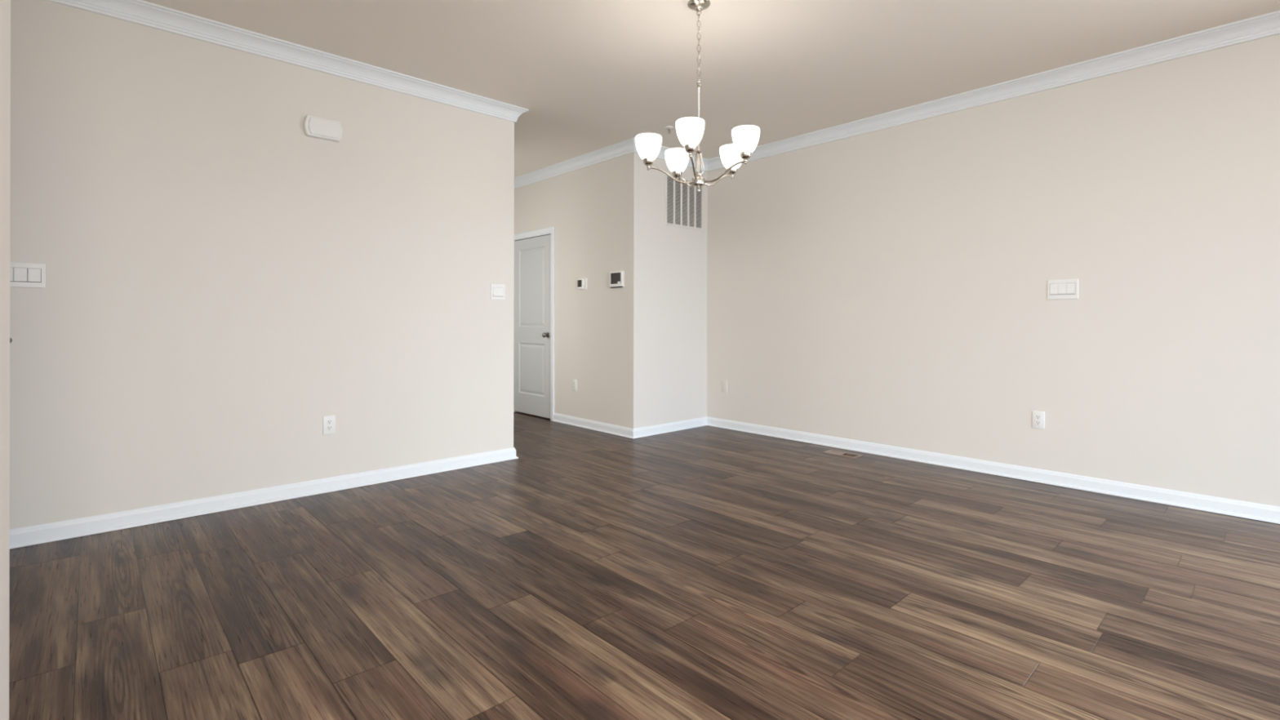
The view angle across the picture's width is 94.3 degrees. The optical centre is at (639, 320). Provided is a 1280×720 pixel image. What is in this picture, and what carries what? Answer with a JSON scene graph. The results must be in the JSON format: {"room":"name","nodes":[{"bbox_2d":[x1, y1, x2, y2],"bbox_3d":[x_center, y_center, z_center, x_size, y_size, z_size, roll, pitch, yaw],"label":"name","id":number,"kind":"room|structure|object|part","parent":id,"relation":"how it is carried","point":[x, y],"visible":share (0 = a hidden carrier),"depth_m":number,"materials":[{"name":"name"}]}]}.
{"room":"empty dining room","nodes":[
{"label":"empty dining room","id":0,"kind":"room"},
{"bbox_2d":[0,0,10,719],"bbox_3d":[-1.724,-0.280,0.721,1.278,2.760,0.600,0,0,-43],"label":"wall","id":1,"kind":"structure","parent":0,"point":[5,5],"depth_m":1.29,"materials":[{"name":"white paint"}]},
{"bbox_2d":[9,0,707,529],"bbox_3d":[-1.254,-0.279,4.474,5.186,2.760,0.146,0,0,-43],"label":"wall","id":2,"kind":"structure","parent":0,"point":[224,280],"depth_m":3.48,"materials":[{"name":"white paint"}]},
{"bbox_2d":[9,262,45,288],"bbox_3d":[-2.957,-0.219,2.833,0.168,0.118,0.012,0,0,-43],"label":"light switch","id":3,"kind":"object","parent":2,"relation":"attached to","point":[21,274],"visible":0.93,"depth_m":2.85,"materials":[{"name":"white plastic"}]},
{"bbox_2d":[9,447,518,549],"bbox_3d":[-2.000,1.035,3.710,2.826,0.086,0.028,0,0,-43],"label":"baseboard","id":4,"kind":"structure","parent":2,"relation":"attached to","point":[77,527],"depth_m":3.40,"materials":[{"name":"white paint"}]},
{"bbox_2d":[47,0,528,122],"bbox_3d":[-1.958,-1.611,3.709,2.878,0.098,0.080,0,0,-43],"label":"trim","id":5,"kind":"structure","parent":2,"relation":"attached to","point":[141,12],"depth_m":3.55,"materials":[{"name":"white paint"}]},
{"bbox_2d":[302,115,342,142],"bbox_3d":[-1.981,-1.204,3.715,0.218,0.128,0.041,0,0,-43],"label":"door chime","id":6,"kind":"object","parent":2,"relation":"attached to","point":[314,126],"visible":1,"depth_m":3.70,"materials":[{"name":"white plastic"}]},
{"bbox_2d":[323,415,335,435],"bbox_3d":[-1.966,0.659,3.755,0.071,0.116,0.009,0,0,-43],"label":"wall outlet","id":7,"kind":"object","parent":2,"relation":"attached to","point":[329,421],"visible":1,"depth_m":3.75,"materials":[{"name":"white plastic"}]},
{"bbox_2d":[326,426,332,430],"bbox_3d":[-1.964,0.679,3.753,0.034,0.028,0.003,0,0,-43],"label":"receptacle","id":8,"kind":"object","parent":7,"relation":"attached to","point":[328,428],"depth_m":3.75,"materials":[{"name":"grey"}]},
{"bbox_2d":[326,419,332,424],"bbox_3d":[-1.964,0.640,3.753,0.034,0.028,0.003,0,0,-43],"label":"receptacle","id":9,"kind":"object","parent":7,"relation":"attached to","point":[328,421],"depth_m":3.75,"materials":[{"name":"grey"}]},
{"bbox_2d":[490,284,505,300],"bbox_3d":[-1.090,-0.221,4.561,0.122,0.119,0.012,0,0,-43],"label":"light switch","id":10,"kind":"object","parent":2,"relation":"attached to","point":[497,291],"visible":1,"depth_m":4.56,"materials":[{"name":"white plastic"}]},
{"bbox_2d":[633,416,706,438],"bbox_3d":[0.317,1.040,5.812,1.058,0.086,0.028,0,0,-43],"label":"baseboard","id":11,"kind":"structure","parent":2,"relation":"attached to","point":[646,431],"depth_m":5.78,"materials":[{"name":"white paint"}]},
{"bbox_2d":[633,137,708,171],"bbox_3d":[0.321,-1.606,5.775,1.111,0.098,0.080,0,0,-43],"label":"trim","id":12,"kind":"structure","parent":2,"relation":"attached to","point":[661,155],"depth_m":5.73,"materials":[{"name":"white paint"}]},
{"bbox_2d":[665,173,702,231],"bbox_3d":[0.448,-1.180,5.940,0.544,0.499,0.010,0,0,-43],"label":"air vent","id":13,"kind":"object","parent":2,"relation":"in","point":[683,203],"visible":0.84,"depth_m":5.93,"materials":[{"name":"white metal"}]},
{"bbox_2d":[514,155,626,426],"bbox_3d":[-1.256,-0.279,6.861,0.115,2.760,3.422,0,0,-43],"label":"wall","id":14,"kind":"structure","parent":0,"point":[585,206],"depth_m":5.99,"materials":[{"name":"white paint"}]},
{"bbox_2d":[513,234,551,418],"bbox_3d":[-1.241,0.062,6.748,0.098,2.011,0.778,0,0,-43],"label":"door","id":15,"kind":"structure","parent":14,"relation":"in","point":[532,256],"depth_m":6.74,"materials":[{"name":"grey paint"}]},
{"bbox_3d":[-1.034,0.156,6.498,0.064,0.062,0.062,0,0,-43],"label":"knob","id":16,"kind":"part","parent":15,"relation":"part of","materials":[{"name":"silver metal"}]},
{"bbox_2d":[513,226,555,421],"bbox_3d":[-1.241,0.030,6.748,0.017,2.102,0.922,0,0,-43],"label":"trim","id":17,"kind":"structure","parent":14,"relation":"attached to","point":[550,229],"depth_m":6.42,"materials":[{"name":"white paint"}]},
{"bbox_2d":[514,137,634,188],"bbox_3d":[-1.258,-1.609,6.723,0.080,0.098,3.617,0,0,-43],"label":"trim","id":18,"kind":"structure","parent":14,"relation":"attached to","point":[626,147],"depth_m":6.06,"materials":[{"name":"white paint"}]},
{"bbox_2d":[572,379,576,391],"bbox_3d":[-0.680,0.667,6.146,0.009,0.116,0.071,0,0,-43],"label":"wall outlet","id":19,"kind":"object","parent":14,"relation":"attached to","point":[574,381],"visible":1,"depth_m":6.14,"materials":[{"name":"white plastic"}]},
{"bbox_2d":[577,278,586,289],"bbox_3d":[-0.596,-0.374,6.039,0.032,0.114,0.150,0,0,-43],"label":"thermostat","id":20,"kind":"object","parent":14,"relation":"attached to","point":[581,282],"visible":1,"depth_m":6.01,"materials":[{"name":"white plastic"}]},
{"bbox_2d":[552,413,633,439],"bbox_3d":[-0.493,1.038,5.929,0.028,0.086,1.299,0,0,-43],"label":"baseboard","id":21,"kind":"structure","parent":14,"relation":"attached to","point":[618,430],"depth_m":5.87,"materials":[{"name":"white paint"}]},
{"bbox_2d":[609,271,624,288],"bbox_3d":[-0.222,-0.390,5.635,0.033,0.160,0.184,0,0,-43],"label":"alarm keypad","id":22,"kind":"object","parent":14,"relation":"attached to","point":[616,277],"visible":1,"depth_m":5.61,"materials":[{"name":"white plastic"}]},
{"bbox_3d":[-0.210,-0.389,5.641,0.008,0.158,0.178,0,0,-43],"label":"plate","id":23,"kind":"part","parent":22,"relation":"part of","materials":[{"name":"white plastic"}]},
{"bbox_2d":[8,411,1279,719],"bbox_3d":[-0.245,1.084,2.773,6.211,0.001,11.000,0,0,-43],"label":"floor","id":24,"kind":"structure","parent":0,"point":[707,572],"depth_m":2.30,"materials":[{"name":"brown wood"}]},
{"bbox_2d":[822,449,862,457],"bbox_3d":[1.653,1.135,4.846,0.136,0.104,0.283,0,0,-43],"label":"floor vent","id":25,"kind":"object","parent":24,"relation":"in","point":[829,451],"visible":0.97,"depth_m":4.85,"materials":[{"name":"beige metal"}]},
{"bbox_2d":[142,0,1279,177],"bbox_3d":[-0.238,-1.716,2.773,6.411,0.120,11.200,0,0,-43],"label":"ceiling","id":26,"kind":"structure","parent":0,"point":[589,75],"depth_m":3.61,"materials":[{"name":"white paint"}]},
{"bbox_2d":[665,125,673,133],"bbox_3d":[0.251,-1.629,5.078,0.072,0.052,0.072,0,0,-43],"label":"sprinkler","id":27,"kind":"object","parent":26,"relation":"attached to","point":[668,127],"visible":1,"depth_m":5.07,"materials":[{"name":"white plastic"}]},
{"bbox_2d":[635,0,759,191],"bbox_3d":[0.325,-1.164,3.108,0.619,0.983,0.634,0,0,-43],"label":"chandelier","id":28,"kind":"object","parent":26,"relation":"hanging from","point":[690,130],"visible":1,"depth_m":3.05,"materials":[{"name":"silver metal"}]},
{"bbox_3d":[0.044,-0.895,3.081,0.139,0.118,0.139,0,0,-43],"label":"lamp shade","id":29,"kind":"part","parent":28,"relation":"part of","materials":[{"name":"white glass"}]},
{"bbox_3d":[0.160,-0.758,3.088,0.233,0.086,0.010,0,0,-4],"label":"arm","id":30,"kind":"part","parent":28,"relation":"part of","materials":[{"name":"silver metal"}]},
{"bbox_3d":[0.209,-0.894,3.341,0.139,0.118,0.139,0,0,-43],"label":"lamp shade","id":31,"kind":"part","parent":28,"relation":"part of","materials":[{"name":"white glass"}]},
{"bbox_3d":[0.252,-0.757,3.232,0.010,0.086,0.233,0,0,-22],"label":"arm","id":32,"kind":"part","parent":28,"relation":"part of","materials":[{"name":"silver metal"}]},
{"bbox_3d":[0.240,-0.894,2.843,0.139,0.118,0.139,0,0,-43],"label":"lamp shade","id":33,"kind":"part","parent":28,"relation":"part of","materials":[{"name":"white glass"}]},
{"bbox_3d":[0.269,-0.757,2.956,0.010,0.086,0.233,0,0,14],"label":"arm","id":34,"kind":"part","parent":28,"relation":"part of","materials":[{"name":"silver metal"}]},
{"bbox_3d":[0.305,-0.819,3.097,0.013,0.103,0.013,0,0,-43],"label":"column stem","id":35,"kind":"part","parent":28,"relation":"part of","materials":[{"name":"silver metal"}]},
{"bbox_3d":[0.306,-1.055,3.097,0.015,0.349,0.015,0,0,-43],"label":"rod","id":36,"kind":"part","parent":28,"relation":"part of","materials":[{"name":"silver metal"}]},
{"bbox_3d":[0.418,-0.757,3.190,0.233,0.086,0.010,0,0,-40],"label":"arm","id":37,"kind":"part","parent":28,"relation":"part of","materials":[{"name":"silver metal"}]},
{"bbox_3d":[0.428,-0.757,3.019,0.233,0.086,0.010,0,0,32],"label":"arm","id":38,"kind":"part","parent":28,"relation":"part of","materials":[{"name":"silver metal"}]},
{"bbox_3d":[0.508,-0.894,3.264,0.139,0.118,0.139,0,0,-43],"label":"lamp shade","id":39,"kind":"part","parent":28,"relation":"part of","materials":[{"name":"white glass"}]},
{"bbox_3d":[0.527,-0.894,2.956,0.139,0.118,0.139,0,0,-43],"label":"lamp shade","id":40,"kind":"part","parent":28,"relation":"part of","materials":[{"name":"white glass"}]},
{"bbox_2d":[706,33,1279,506],"bbox_3d":[3.145,-0.269,3.623,0.115,2.760,7.678,0,0,-43],"label":"wall","id":41,"kind":"structure","parent":0,"point":[887,286],"depth_m":4.02,"materials":[{"name":"white paint"}]},
{"bbox_2d":[721,380,727,392],"bbox_3d":[0.853,0.664,6.007,0.007,0.116,0.074,0,0,-43],"label":"blank wall plate","id":42,"kind":"object","parent":41,"relation":"attached to","point":[724,383],"visible":1,"depth_m":6.00,"materials":[{"name":"white paint"}]},
{"bbox_2d":[706,416,1279,524],"bbox_3d":[3.152,1.046,3.506,0.028,0.086,7.263,0,0,-43],"label":"baseboard","id":43,"kind":"structure","parent":41,"relation":"attached to","point":[1265,513],"depth_m":4.01,"materials":[{"name":"white paint"}]},
{"bbox_2d":[707,10,1279,171],"bbox_3d":[3.139,-1.600,3.489,0.080,0.098,7.263,0,0,-43],"label":"trim","id":44,"kind":"structure","parent":41,"relation":"attached to","point":[1268,24],"depth_m":3.95,"materials":[{"name":"white paint"}]},
{"bbox_2d":[1031,410,1044,429],"bbox_3d":[2.695,0.671,4.016,0.009,0.116,0.071,0,0,-43],"label":"wall outlet","id":45,"kind":"object","parent":41,"relation":"attached to","point":[1037,417],"visible":1,"depth_m":4.01,"materials":[{"name":"white plastic"}]},
{"bbox_2d":[1035,420,1040,425],"bbox_3d":[2.693,0.691,4.014,0.003,0.028,0.034,0,0,-43],"label":"receptacle","id":46,"kind":"object","parent":45,"relation":"attached to","point":[1037,422],"depth_m":4.01,"materials":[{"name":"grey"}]},
{"bbox_2d":[1035,414,1040,419],"bbox_3d":[2.693,0.651,4.014,0.003,0.028,0.034,0,0,-43],"label":"receptacle","id":47,"kind":"object","parent":45,"relation":"attached to","point":[1037,416],"depth_m":4.01,"materials":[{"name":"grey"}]},
{"bbox_2d":[1047,279,1078,299],"bbox_3d":[2.787,-0.207,3.916,0.012,0.130,0.170,0,0,-43],"label":"light switch","id":48,"kind":"object","parent":41,"relation":"attached to","point":[1063,289],"visible":1,"depth_m":3.91,"materials":[{"name":"white plastic"}]}
]}

